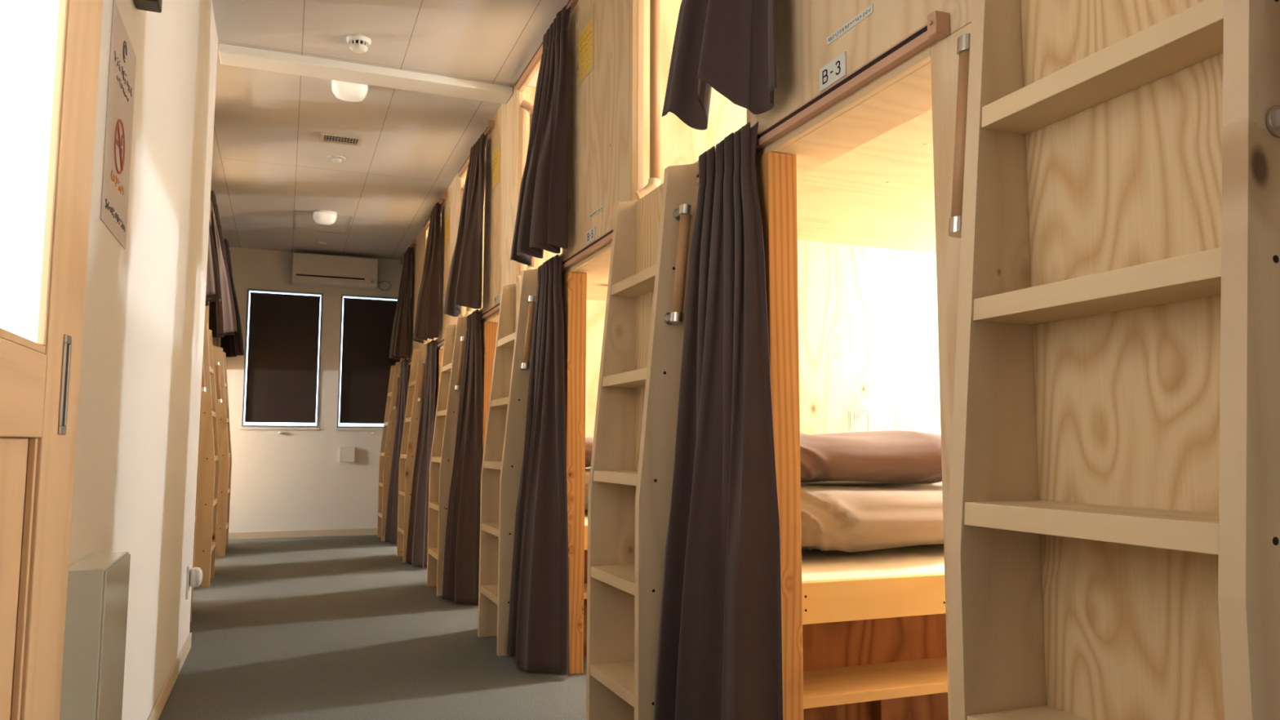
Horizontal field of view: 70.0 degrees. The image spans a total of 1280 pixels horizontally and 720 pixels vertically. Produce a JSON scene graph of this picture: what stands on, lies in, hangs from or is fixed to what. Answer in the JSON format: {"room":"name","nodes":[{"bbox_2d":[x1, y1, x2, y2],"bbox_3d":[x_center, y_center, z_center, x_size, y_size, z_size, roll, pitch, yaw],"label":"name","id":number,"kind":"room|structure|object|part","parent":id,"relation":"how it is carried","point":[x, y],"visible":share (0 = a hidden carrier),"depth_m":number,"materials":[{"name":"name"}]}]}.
{"room":"dormitory","nodes":[
{"label":"dormitory","id":0,"kind":"room"},
{"bbox_2d":[68,0,217,719],"bbox_3d":[-0.850,-0.377,0.999,0.230,2.610,6.154,2,-6,-21],"label":"wall","id":1,"kind":"structure","parent":0,"point":[136,455],"depth_m":2.41,"materials":[{"name":"white paint"}]},
{"bbox_2d":[0,0,102,719],"bbox_3d":[-0.686,-0.107,0.936,0.038,2.038,0.978,2,-6,-21],"label":"door","id":2,"kind":"structure","parent":1,"relation":"in","point":[50,49],"depth_m":1.18,"materials":[{"name":"brown wood"}]},
{"bbox_3d":[-0.687,0.412,0.873,0.013,0.676,0.587,2,-6,-21],"label":"panel","id":3,"kind":"part","parent":2,"relation":"part of","materials":[{"name":"brown wood"}]},
{"bbox_3d":[-0.683,0.021,0.910,0.033,0.108,0.587,2,-6,-21],"label":"lock rail","id":4,"kind":"part","parent":2,"relation":"part of","materials":[{"name":"brown wood"}]},
{"bbox_3d":[-0.682,-0.518,0.960,0.012,0.974,0.587,2,-6,-21],"label":"glass panel","id":5,"kind":"part","parent":2,"relation":"part of","materials":[{"name":"white glass"}]},
{"bbox_3d":[-0.808,0.035,1.284,0.003,0.140,0.036,2,-6,-21],"label":"handle","id":6,"kind":"part","parent":2,"relation":"part of","materials":[{"name":"metal"}]},
{"bbox_2d":[59,551,130,719],"bbox_3d":[-0.963,0.621,1.599,0.066,0.533,0.262,2,-6,-21],"label":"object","id":7,"kind":"object","parent":1,"relation":"attached to","point":[98,588],"visible":0.91,"depth_m":1.50,"materials":[{"name":"beige metal"}]},
{"bbox_2d":[100,0,136,248],"bbox_3d":[-1.046,-0.460,1.840,0.006,0.425,0.285,2,-6,-21],"label":"poster","id":8,"kind":"object","parent":1,"relation":"attached to","point":[122,58],"visible":1,"depth_m":1.82,"materials":[{"name":"paper"}]},
{"bbox_2d":[133,0,162,13],"bbox_3d":[-1.054,-0.781,1.955,0.050,0.048,0.060,2,-6,-21],"label":"stopper","id":9,"kind":"object","parent":1,"relation":"attached to","point":[155,6],"visible":1,"depth_m":1.95,"materials":[{"name":"metal"}]},
{"bbox_2d":[146,632,191,719],"bbox_3d":[-1.456,1.063,2.745,0.008,0.062,2.232,2,-6,-21],"label":"baseboard","id":10,"kind":"structure","parent":1,"relation":"attached to","point":[156,712],"depth_m":3.07,"materials":[{"name":"beige wood"}]},
{"bbox_2d":[186,564,191,599],"bbox_3d":[-1.778,0.874,3.595,0.008,0.125,0.072,2,-6,-21],"label":"wall socket","id":11,"kind":"object","parent":1,"relation":"attached to","point":[188,568],"visible":0.98,"depth_m":3.57,"materials":[{"name":"white plastic"}]},
{"bbox_2d":[189,567,202,587],"bbox_3d":[-1.754,0.858,3.608,0.045,0.078,0.058,2,-6,-21],"label":"night light","id":12,"kind":"object","parent":11,"relation":"attached to","point":[196,573],"visible":1,"depth_m":3.59,"materials":[{"name":"white plastic"}]},
{"bbox_2d":[226,247,413,532],"bbox_3d":[-3.044,0.311,8.446,5.770,2.610,0.100,2,-6,-21],"label":"wall","id":13,"kind":"structure","parent":0,"point":[291,479],"depth_m":8.35,"materials":[{"name":"white paint"}]},
{"bbox_2d":[240,288,323,430],"bbox_3d":[-3.266,0.000,8.358,0.674,1.270,0.086,2,-6,-21],"label":"window","id":14,"kind":"structure","parent":13,"relation":"in","point":[245,425],"depth_m":8.33,"materials":[{"name":"metal"}]},
{"bbox_3d":[-3.255,0.620,8.265,0.674,0.020,0.012,2,-6,-21],"label":"sill","id":15,"kind":"part","parent":14,"relation":"part of","materials":[{"name":"white plastic"}]},
{"bbox_2d":[244,292,320,422],"bbox_3d":[-3.269,-0.019,8.371,0.608,1.182,0.018,2,-6,-21],"label":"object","id":16,"kind":"structure","parent":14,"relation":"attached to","point":[282,357],"depth_m":8.36,"materials":[{"name":"glass"}]},
{"bbox_2d":[228,528,377,539],"bbox_3d":[-3.034,1.574,8.275,1.560,0.062,0.008,2,-6,-21],"label":"baseboard","id":17,"kind":"structure","parent":13,"relation":"attached to","point":[366,531],"depth_m":8.26,"materials":[{"name":"beige wood"}]},
{"bbox_2d":[291,252,377,289],"bbox_3d":[-2.825,-0.824,8.467,0.744,0.265,0.211,2,-6,-21],"label":"air conditioner","id":18,"kind":"object","parent":13,"relation":"attached to","point":[309,269],"visible":1,"depth_m":8.38,"materials":[{"name":"white plastic"}]},
{"bbox_3d":[-2.788,-0.864,8.375,0.740,0.183,0.006,2,-6,-21],"label":"panel","id":19,"kind":"part","parent":18,"relation":"part of","materials":[{"name":"white plastic"}]},
{"bbox_2d":[338,446,355,462],"bbox_3d":[-2.711,0.873,8.447,0.140,0.140,0.042,2,-6,-21],"label":"wall box","id":20,"kind":"object","parent":13,"relation":"attached to","point":[346,454],"visible":1,"depth_m":8.43,"materials":[{"name":"white plastic"}]},
{"bbox_2d":[335,294,411,430],"bbox_3d":[-2.512,0.030,8.651,0.674,1.270,0.086,2,-6,-21],"label":"window","id":21,"kind":"structure","parent":13,"relation":"in","point":[340,426],"depth_m":8.56,"materials":[{"name":"metal"}]},
{"bbox_3d":[-2.500,0.649,8.558,0.674,0.020,0.012,2,-6,-21],"label":"sill","id":22,"kind":"part","parent":21,"relation":"part of","materials":[{"name":"white plastic"}]},
{"bbox_3d":[-2.526,0.023,8.689,0.618,1.216,0.006,2,-6,-21],"label":"pane","id":23,"kind":"part","parent":21,"relation":"part of","materials":[{"name":"black glass"}]},
{"bbox_2d":[339,297,399,423],"bbox_3d":[-2.515,0.011,8.663,0.608,1.182,0.018,2,-6,-21],"label":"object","id":24,"kind":"structure","parent":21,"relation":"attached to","point":[367,323],"depth_m":8.63,"materials":[{"name":"glass"}]},
{"bbox_2d":[158,534,586,719],"bbox_3d":[-1.081,1.197,3.290,5.950,0.100,10.942,2,-6,-21],"label":"floor","id":25,"kind":"structure","parent":0,"point":[321,628],"depth_m":3.75,"materials":[{"name":"grey carpet"}]},
{"bbox_2d":[204,188,211,329],"bbox_3d":[-3.877,0.048,5.657,2.124,2.608,1.660,2,-6,-21],"label":"bunk","id":26,"kind":"object","parent":25,"relation":"on","point":[206,308],"visible":0.02,"depth_m":6.54,"materials":[{"name":"brown wood"}]},
{"bbox_2d":[194,322,219,586],"bbox_3d":[-2.691,0.564,5.625,0.167,1.583,0.540,2,-6,-21],"label":"ladder","id":27,"kind":"object","parent":26,"relation":"attached to","point":[208,450],"visible":0.66,"depth_m":5.45,"materials":[{"name":"brown wood"}]},
{"bbox_3d":[-2.609,0.036,5.434,0.054,0.266,0.029,2,-6,-21],"label":"grab handle","id":28,"kind":"part","parent":27,"relation":"part of","materials":[{"name":"brown wood"}]},
{"bbox_2d":[208,190,236,337],"bbox_3d":[-2.811,-0.650,6.165,0.223,0.957,0.523,2,-6,-21],"label":"curtain","id":29,"kind":"object","parent":26,"relation":"hanging from","point":[222,317],"visible":0.9,"depth_m":6.08,"materials":[{"name":"brown fabric"}]},
{"bbox_2d":[212,223,225,346],"bbox_3d":[-4.438,0.180,7.091,2.124,2.608,1.660,2,-6,-21],"label":"bunk","id":30,"kind":"object","parent":25,"relation":"on","point":[215,341],"visible":0.02,"depth_m":7.55,"materials":[{"name":"brown wood"}]},
{"bbox_3d":[-3.646,-0.499,7.940,0.016,1.092,0.776,2,-6,-21],"label":"panel","id":31,"kind":"part","parent":30,"relation":"part of","materials":[{"name":"brown wood"}]},
{"bbox_2d":[213,346,231,556],"bbox_3d":[-3.252,0.695,7.059,0.167,1.583,0.540,2,-6,-21],"label":"ladder","id":32,"kind":"object","parent":30,"relation":"attached to","point":[219,356],"visible":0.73,"depth_m":6.89,"materials":[{"name":"brown wood"}]},
{"bbox_3d":[-3.170,0.168,6.867,0.054,0.266,0.029,2,-6,-21],"label":"grab handle","id":33,"kind":"part","parent":32,"relation":"part of","materials":[{"name":"brown wood"}]},
{"bbox_2d":[220,238,244,357],"bbox_3d":[-3.384,-0.519,7.597,0.211,0.958,0.546,2,-6,-21],"label":"curtain","id":34,"kind":"object","parent":30,"relation":"hanging from","point":[233,344],"visible":0.59,"depth_m":7.52,"materials":[{"name":"brown fabric"}]},
{"bbox_2d":[400,226,427,392],"bbox_3d":[-1.053,0.305,8.301,2.124,2.608,1.660,2,-6,-21],"label":"bunk","id":35,"kind":"object","parent":25,"relation":"on","point":[419,244],"visible":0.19,"depth_m":7.74,"materials":[{"name":"brown wood"}]},
{"bbox_2d":[377,361,400,541],"bbox_3d":[-2.242,0.809,8.238,0.167,1.583,0.540,2,-6,-21],"label":"ladder","id":36,"kind":"object","parent":35,"relation":"attached to","point":[391,410],"visible":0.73,"depth_m":8.07,"materials":[{"name":"brown wood"}]},
{"bbox_3d":[-2.138,0.283,8.055,0.054,0.266,0.029,2,-6,-21],"label":"grab handle","id":37,"kind":"part","parent":36,"relation":"part of","materials":[{"name":"brown wood"}]},
{"bbox_2d":[384,359,408,543],"bbox_3d":[-2.081,0.772,7.825,0.147,1.558,0.419,2,-6,-21],"label":"curtain","id":38,"kind":"object","parent":35,"relation":"hanging from","point":[391,528],"visible":0.8,"depth_m":7.79,"materials":[{"name":"brown fabric"}]},
{"bbox_2d":[388,246,413,360],"bbox_3d":[-2.075,-0.479,7.966,0.130,0.960,0.485,3,-6,-26],"label":"curtain","id":39,"kind":"object","parent":35,"relation":"hanging from","point":[398,344],"visible":1,"depth_m":7.84,"materials":[{"name":"brown fabric"}]},
{"bbox_3d":[-2.099,-0.964,8.256,0.020,0.028,0.969,2,-6,-21],"label":"curtain rail","id":40,"kind":"part","parent":35,"relation":"part of","materials":[{"name":"metal"}]},
{"bbox_3d":[-2.132,0.841,8.207,0.016,1.514,0.959,2,-6,-21],"label":"panel","id":41,"kind":"part","parent":35,"relation":"part of","materials":[{"name":"brown wood"}]},
{"bbox_3d":[-1.840,-0.525,7.593,0.016,1.092,0.776,2,-6,-21],"label":"panel","id":42,"kind":"part","parent":35,"relation":"part of","materials":[{"name":"brown wood"}]},
{"bbox_2d":[423,173,463,422],"bbox_3d":[-0.492,0.173,6.867,2.124,2.608,1.660,2,-6,-21],"label":"bunk","id":43,"kind":"object","parent":25,"relation":"on","point":[451,200],"visible":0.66,"depth_m":6.28,"materials":[{"name":"brown wood"}]},
{"bbox_2d":[396,343,426,562],"bbox_3d":[-1.681,0.677,6.804,0.167,1.583,0.540,2,-6,-21],"label":"ladder","id":44,"kind":"object","parent":43,"relation":"attached to","point":[411,421],"visible":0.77,"depth_m":6.67,"materials":[{"name":"brown wood"}]},
{"bbox_3d":[-1.577,0.151,6.621,0.054,0.266,0.029,2,-6,-21],"label":"grab handle","id":45,"kind":"part","parent":44,"relation":"part of","materials":[{"name":"brown wood"}]},
{"bbox_2d":[405,339,438,568],"bbox_3d":[-1.520,0.641,6.390,0.146,1.557,0.426,2,-6,-21],"label":"curtain","id":46,"kind":"object","parent":43,"relation":"hanging from","point":[417,536],"visible":0.95,"depth_m":6.33,"materials":[{"name":"brown fabric"}]},
{"bbox_2d":[413,202,443,343],"bbox_3d":[-1.526,-0.610,6.542,0.140,0.959,0.499,2,-6,-21],"label":"curtain","id":47,"kind":"object","parent":43,"relation":"hanging from","point":[427,316],"visible":1,"depth_m":6.40,"materials":[{"name":"brown fabric"}]},
{"bbox_3d":[-1.539,-1.095,6.822,0.020,0.028,0.969,2,-6,-21],"label":"curtain rail","id":48,"kind":"part","parent":43,"relation":"part of","materials":[{"name":"metal"}]},
{"bbox_3d":[-1.572,0.709,6.773,0.016,1.514,0.959,2,-6,-21],"label":"panel","id":49,"kind":"part","parent":43,"relation":"part of","materials":[{"name":"brown wood"}]},
{"bbox_3d":[-1.370,0.675,6.316,0.074,1.498,0.040,2,-6,-21],"label":"entry post","id":50,"kind":"part","parent":43,"relation":"part of","materials":[{"name":"brown wood"}]},
{"bbox_3d":[-1.357,-0.115,6.254,0.020,0.028,0.930,2,-6,-21],"label":"curtain rail","id":51,"kind":"part","parent":43,"relation":"part of","materials":[{"name":"wood"}]},
{"bbox_3d":[-1.279,-0.657,6.159,0.016,1.092,0.776,2,-6,-21],"label":"panel","id":52,"kind":"part","parent":43,"relation":"part of","materials":[{"name":"brown wood"}]},
{"bbox_2d":[457,84,522,451],"bbox_3d":[0.069,0.041,5.434,2.124,2.608,1.660,2,-6,-21],"label":"bunk","id":53,"kind":"object","parent":25,"relation":"on","point":[504,143],"visible":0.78,"depth_m":4.77,"materials":[{"name":"brown wood"}]},
{"bbox_2d":[426,316,466,595],"bbox_3d":[-1.121,0.545,5.370,0.167,1.583,0.540,2,-6,-21],"label":"ladder","id":54,"kind":"object","parent":53,"relation":"attached to","point":[442,460],"visible":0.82,"depth_m":5.25,"materials":[{"name":"brown wood"}]},
{"bbox_3d":[-1.016,0.019,5.188,0.054,0.266,0.029,2,-6,-21],"label":"grab handle","id":55,"kind":"part","parent":54,"relation":"part of","materials":[{"name":"brown wood"}]},
{"bbox_2d":[442,309,483,604],"bbox_3d":[-0.962,0.509,4.956,0.156,1.558,0.432,2,-6,-21],"label":"curtain","id":56,"kind":"object","parent":53,"relation":"hanging from","point":[460,582],"visible":1,"depth_m":4.87,"materials":[{"name":"brown fabric"}]},
{"bbox_2d":[443,133,488,316],"bbox_3d":[-0.987,-0.736,5.177,0.132,0.958,0.666,2,-6,-21],"label":"curtain","id":57,"kind":"object","parent":53,"relation":"hanging from","point":[464,284],"visible":1,"depth_m":5.02,"materials":[{"name":"brown fabric"}]},
{"bbox_3d":[-0.978,-1.227,5.389,0.020,0.028,0.969,2,-6,-21],"label":"curtain rail","id":58,"kind":"part","parent":53,"relation":"part of","materials":[{"name":"metal"}]},
{"bbox_3d":[-1.011,0.577,5.340,0.016,1.514,0.959,2,-6,-21],"label":"panel","id":59,"kind":"part","parent":53,"relation":"part of","materials":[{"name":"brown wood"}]},
{"bbox_3d":[-0.809,0.543,4.882,0.074,1.498,0.040,2,-6,-21],"label":"entry post","id":60,"kind":"part","parent":53,"relation":"part of","materials":[{"name":"brown wood"}]},
{"bbox_3d":[-0.796,-0.247,4.821,0.020,0.028,0.930,2,-6,-21],"label":"curtain rail","id":61,"kind":"part","parent":53,"relation":"part of","materials":[{"name":"metal"}]},
{"bbox_3d":[-0.736,-0.313,4.695,0.003,0.048,0.092,2,-6,-21],"label":"number plate","id":62,"kind":"part","parent":53,"relation":"part of","materials":[{"name":"white plastic"}]},
{"bbox_3d":[-0.718,-0.789,4.725,0.016,1.092,0.776,2,-6,-21],"label":"panel","id":63,"kind":"part","parent":53,"relation":"part of","materials":[{"name":"brown wood"}]},
{"bbox_2d":[515,0,637,675],"bbox_3d":[0.630,-0.091,4.000,2.124,2.608,1.660,2,-6,-21],"label":"bunk","id":64,"kind":"object","parent":25,"relation":"on","point":[602,33],"visible":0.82,"depth_m":3.40,"materials":[{"name":"brown wood"}]},
{"bbox_2d":[477,268,537,656],"bbox_3d":[-0.560,0.413,3.937,0.167,1.583,0.540,2,-6,-21],"label":"ladder","id":65,"kind":"object","parent":64,"relation":"attached to","point":[504,438],"visible":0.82,"depth_m":3.83,"materials":[{"name":"brown wood"}]},
{"bbox_3d":[-0.505,0.420,3.958,0.012,1.575,0.354,2,-6,-21],"label":"panel","id":66,"kind":"part","parent":65,"relation":"part of","materials":[{"name":"brown wood"}]},
{"bbox_3d":[-0.456,-0.113,3.754,0.054,0.266,0.029,2,-6,-21],"label":"grab handle","id":67,"kind":"part","parent":65,"relation":"part of","materials":[{"name":"brown wood"}]},
{"bbox_2d":[506,253,568,675],"bbox_3d":[-0.397,0.377,3.526,0.147,1.558,0.432,2,-6,-21],"label":"curtain","id":68,"kind":"object","parent":64,"relation":"hanging from","point":[538,628],"visible":1,"depth_m":3.43,"materials":[{"name":"brown fabric"}]},
{"bbox_2d":[510,5,572,265],"bbox_3d":[-0.395,-0.875,3.650,0.140,0.959,0.460,2,-6,-21],"label":"curtain","id":69,"kind":"object","parent":64,"relation":"hanging from","point":[541,223],"visible":1,"depth_m":3.54,"materials":[{"name":"brown fabric"}]},
{"bbox_3d":[-0.417,-1.359,3.955,0.020,0.028,0.969,2,-6,-21],"label":"curtain rail","id":70,"kind":"part","parent":64,"relation":"part of","materials":[{"name":"metal"}]},
{"bbox_3d":[-0.450,0.446,3.906,0.016,1.514,0.959,2,-6,-21],"label":"panel","id":71,"kind":"part","parent":64,"relation":"part of","materials":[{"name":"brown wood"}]},
{"bbox_3d":[-0.248,0.412,3.448,0.074,1.498,0.040,2,-6,-21],"label":"entry post","id":72,"kind":"part","parent":64,"relation":"part of","materials":[{"name":"brown wood"}]},
{"bbox_2d":[583,583,586,599],"bbox_3d":[0.675,0.935,3.900,2.010,0.024,0.214,2,-6,-21],"label":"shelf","id":73,"kind":"object","parent":64,"relation":"attached to","point":[584,584],"depth_m":3.47,"materials":[{"name":"brown wood"}]},
{"bbox_3d":[0.633,0.969,4.003,2.010,0.498,0.012,2,-6,-21],"label":"under bed panel","id":74,"kind":"part","parent":64,"relation":"part of","materials":[{"name":"brown wood"}]},
{"bbox_2d":[584,509,587,524],"bbox_3d":[0.537,0.704,4.274,2.000,0.040,0.890,2,-6,-21],"label":"mattress","id":75,"kind":"object","parent":64,"relation":"on","point":[585,510],"visible":0.02,"depth_m":3.60,"materials":[{"name":"white fabric"}]},
{"bbox_2d":[584,467,590,510],"bbox_3d":[0.077,0.578,4.130,1.020,0.170,0.841,2,-6,-21],"label":"duvet","id":76,"kind":"object","parent":75,"relation":"on","point":[587,469],"visible":0.02,"depth_m":3.64,"materials":[{"name":"beige fabric"}]},
{"bbox_2d":[585,437,593,467],"bbox_3d":[0.003,0.400,3.980,0.689,0.150,0.453,2,-6,-21],"label":"pillow","id":77,"kind":"object","parent":76,"relation":"on","point":[588,441],"visible":0.05,"depth_m":3.71,"materials":[{"name":"brown fabric"}]},
{"bbox_3d":[0.710,0.712,3.833,2.010,0.091,0.026,2,-6,-21],"label":"bed rail","id":78,"kind":"part","parent":64,"relation":"part of","materials":[{"name":"brown wood"}]},
{"bbox_3d":[-0.236,-0.379,3.387,0.020,0.028,0.930,2,-6,-21],"label":"curtain rail","id":79,"kind":"part","parent":64,"relation":"part of","materials":[{"name":"metal"}]},
{"bbox_3d":[-0.175,-0.445,3.261,0.003,0.048,0.092,2,-6,-21],"label":"number plate","id":80,"kind":"part","parent":64,"relation":"part of","materials":[{"name":"white plastic"}]},
{"bbox_3d":[-0.158,-0.921,3.292,0.016,1.092,0.776,2,-6,-21],"label":"panel","id":81,"kind":"part","parent":64,"relation":"part of","materials":[{"name":"brown wood"}]},
{"bbox_2d":[635,0,972,719],"bbox_3d":[1.191,-0.223,2.567,2.124,2.608,1.660,2,-6,-21],"label":"bunk","id":82,"kind":"object","parent":25,"relation":"on","point":[844,162],"visible":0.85,"depth_m":2.28,"materials":[{"name":"brown wood"}]},
{"bbox_2d":[586,163,698,719],"bbox_3d":[0.001,0.282,2.503,0.167,1.583,0.540,2,-6,-21],"label":"ladder","id":83,"kind":"object","parent":82,"relation":"attached to","point":[630,485],"visible":0.9,"depth_m":2.58,"materials":[{"name":"brown wood"}]},
{"bbox_3d":[0.056,0.288,2.524,0.012,1.575,0.354,2,-6,-21],"label":"panel","id":84,"kind":"part","parent":83,"relation":"part of","materials":[{"name":"brown wood"}]},
{"bbox_3d":[0.105,-0.245,2.320,0.054,0.266,0.029,2,-6,-21],"label":"grab handle","id":85,"kind":"part","parent":83,"relation":"part of","materials":[{"name":"brown wood"}]},
{"bbox_2d":[653,121,782,719],"bbox_3d":[0.158,0.246,2.100,0.152,1.558,0.409,2,-6,-21],"label":"curtain","id":86,"kind":"object","parent":82,"relation":"hanging from","point":[719,651],"visible":1,"depth_m":2.06,"materials":[{"name":"brown fabric"}]},
{"bbox_2d":[662,0,777,129],"bbox_3d":[0.188,-1.014,2.154,0.136,0.958,0.443,5,-7,-44],"label":"curtain","id":87,"kind":"object","parent":82,"relation":"hanging from","point":[727,46],"visible":1,"depth_m":2.07,"materials":[{"name":"brown fabric"}]},
{"bbox_3d":[0.111,0.314,2.473,0.016,1.514,0.959,2,-6,-21],"label":"panel","id":88,"kind":"part","parent":82,"relation":"part of","materials":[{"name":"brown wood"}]},
{"bbox_3d":[0.312,0.280,2.015,0.074,1.498,0.040,2,-6,-21],"label":"entry post","id":89,"kind":"part","parent":82,"relation":"part of","materials":[{"name":"brown wood"}]},
{"bbox_3d":[0.325,-0.511,1.954,0.020,0.028,0.930,2,-6,-21],"label":"curtain rail","id":90,"kind":"part","parent":82,"relation":"part of","materials":[{"name":"metal"}]},
{"bbox_3d":[0.385,-0.576,1.828,0.003,0.048,0.092,2,-6,-21],"label":"number plate","id":91,"kind":"part","parent":82,"relation":"part of","materials":[{"name":"white plastic"}]},
{"bbox_3d":[0.403,-1.052,1.858,0.016,1.092,0.776,2,-6,-21],"label":"panel","id":92,"kind":"part","parent":82,"relation":"part of","materials":[{"name":"brown wood"}]},
{"bbox_2d":[801,543,944,581],"bbox_3d":[1.098,0.572,2.841,2.000,0.040,0.890,2,-6,-21],"label":"mattress","id":93,"kind":"object","parent":82,"relation":"on","point":[816,564],"visible":0.06,"depth_m":2.26,"materials":[{"name":"white fabric"}]},
{"bbox_2d":[800,481,943,552],"bbox_3d":[0.642,0.445,2.688,1.023,0.170,0.859,2,-6,-21],"label":"duvet","id":94,"kind":"object","parent":93,"relation":"on","point":[850,517],"visible":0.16,"depth_m":2.25,"materials":[{"name":"beige fabric"}]},
{"bbox_2d":[800,430,942,484],"bbox_3d":[0.562,0.270,2.552,0.680,0.148,0.443,2,-6,-21],"label":"pillow","id":95,"kind":"object","parent":94,"relation":"on","point":[886,456],"visible":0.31,"depth_m":2.38,"materials":[{"name":"brown fabric"}]},
{"bbox_3d":[1.270,0.580,2.400,2.010,0.091,0.026,2,-6,-21],"label":"bed rail","id":96,"kind":"part","parent":82,"relation":"part of","materials":[{"name":"brown wood"}]},
{"bbox_3d":[1.194,0.837,2.570,2.010,0.498,0.012,2,-6,-21],"label":"under bed panel","id":97,"kind":"part","parent":82,"relation":"part of","materials":[{"name":"brown wood"}]},
{"bbox_2d":[803,656,947,709],"bbox_3d":[1.236,0.803,2.467,2.010,0.024,0.214,2,-6,-21],"label":"shelf","id":98,"kind":"object","parent":82,"relation":"attached to","point":[844,682],"depth_m":2.18,"materials":[{"name":"brown wood"}]},
{"bbox_2d":[930,22,970,719],"bbox_3d":[1.751,-0.354,1.133,2.124,2.608,1.660,2,-6,-21],"label":"bunk","id":99,"kind":"object","parent":25,"relation":"on","point":[944,60],"visible":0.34,"depth_m":1.49,"materials":[{"name":"brown wood"}]},
{"bbox_2d":[946,0,1279,719],"bbox_3d":[0.562,0.150,1.070,0.167,1.583,0.540,2,-6,-21],"label":"ladder","id":100,"kind":"object","parent":99,"relation":"attached to","point":[1113,551],"visible":1,"depth_m":1.13,"materials":[{"name":"brown wood"}]},
{"bbox_3d":[0.483,-0.333,1.355,0.054,0.266,0.029,2,-6,-21],"label":"grab handle","id":101,"kind":"part","parent":100,"relation":"part of","materials":[{"name":"brown wood"}]},
{"bbox_3d":[0.616,0.156,1.091,0.012,1.575,0.354,2,-6,-21],"label":"panel","id":102,"kind":"part","parent":100,"relation":"part of","materials":[{"name":"brown wood"}]},
{"bbox_3d":[-3.317,-0.084,4.224,2.124,2.608,1.660,2,-6,-21],"label":"bunk","id":103,"kind":"object","parent":25,"relation":"on","visible":0},
{"bbox_2d":[190,458,198,622],"bbox_3d":[-2.131,0.432,4.192,0.167,1.583,0.540,2,-6,-21],"label":"ladder","id":104,"kind":"object","parent":103,"relation":"attached to","point":[197,459],"visible":0.02,"depth_m":4.35,"materials":[{"name":"brown wood"}]},
{"bbox_2d":[204,220,221,306],"bbox_3d":[-2.258,-0.782,4.733,0.211,0.958,0.531,2,-6,-21],"label":"curtain","id":105,"kind":"object","parent":103,"relation":"hanging from","point":[213,293],"visible":0.09,"depth_m":4.60,"materials":[{"name":"brown fabric"}]},
{"bbox_2d":[210,0,568,260],"bbox_3d":[-1.072,-1.501,3.542,5.950,0.100,10.942,2,-6,-21],"label":"ceiling","id":106,"kind":"structure","parent":0,"point":[270,163],"depth_m":4.98,"materials":[{"name":"white paint"}]},
{"bbox_2d":[315,240,329,244],"bbox_3d":[-2.782,-1.028,8.005,0.120,0.024,0.120,2,-6,-21],"label":"smoke detector","id":107,"kind":"object","parent":106,"relation":"attached to","point":[320,242],"visible":1,"depth_m":7.98,"materials":[{"name":"white plastic"}]},
{"bbox_2d":[293,210,352,234],"bbox_3d":[-2.550,-1.099,7.337,0.420,0.005,0.660,2,-6,-21],"label":"access hatch","id":108,"kind":"object","parent":106,"relation":"attached to","point":[296,211],"visible":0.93,"depth_m":7.38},
{"bbox_2d":[312,209,337,225],"bbox_3d":[-2.422,-1.087,7.020,0.176,0.087,0.176,2,-6,-21],"label":"ceiling light","id":109,"kind":"object","parent":106,"relation":"attached to","point":[320,216],"visible":1,"depth_m":6.96,"materials":[{"name":"white plastic"}]},
{"bbox_3d":[-2.422,-1.125,7.023,0.176,0.012,0.176,2,-6,-21],"label":"plate","id":110,"kind":"part","parent":109,"relation":"part of","materials":[{"name":"white plastic"}]},
{"bbox_2d":[327,155,346,162],"bbox_3d":[-1.884,-1.243,5.671,0.110,0.024,0.110,2,-6,-21],"label":"smoke detector","id":111,"kind":"object","parent":106,"relation":"attached to","point":[335,158],"visible":1,"depth_m":5.65,"materials":[{"name":"white plastic"}]},
{"bbox_2d":[319,132,362,146],"bbox_3d":[-1.739,-1.282,5.311,0.230,0.012,0.150,2,-6,-21],"label":"ceiling vent","id":112,"kind":"object","parent":106,"relation":"in","point":[325,137],"visible":1,"depth_m":5.30,"materials":[{"name":"beige plastic"}]},
{"bbox_2d":[331,80,368,102],"bbox_3d":[-1.423,-1.321,4.479,0.176,0.087,0.176,2,-6,-21],"label":"ceiling light","id":113,"kind":"object","parent":106,"relation":"attached to","point":[344,91],"visible":0.72,"depth_m":4.43,"materials":[{"name":"white plastic"}]},
{"bbox_2d":[346,34,371,53],"bbox_3d":[-1.235,-1.380,4.009,0.104,0.055,0.104,2,-6,-21],"label":"smoke detector","id":114,"kind":"object","parent":106,"relation":"attached to","point":[357,43],"visible":1,"depth_m":3.98,"materials":[{"name":"white plastic"}]},
{"bbox_2d":[218,43,512,104],"bbox_3d":[-1.275,-1.355,4.354,1.327,0.040,0.155,2,-6,-21],"label":"beam","id":115,"kind":"structure","parent":106,"relation":"attached to","point":[229,55],"depth_m":4.30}
]}

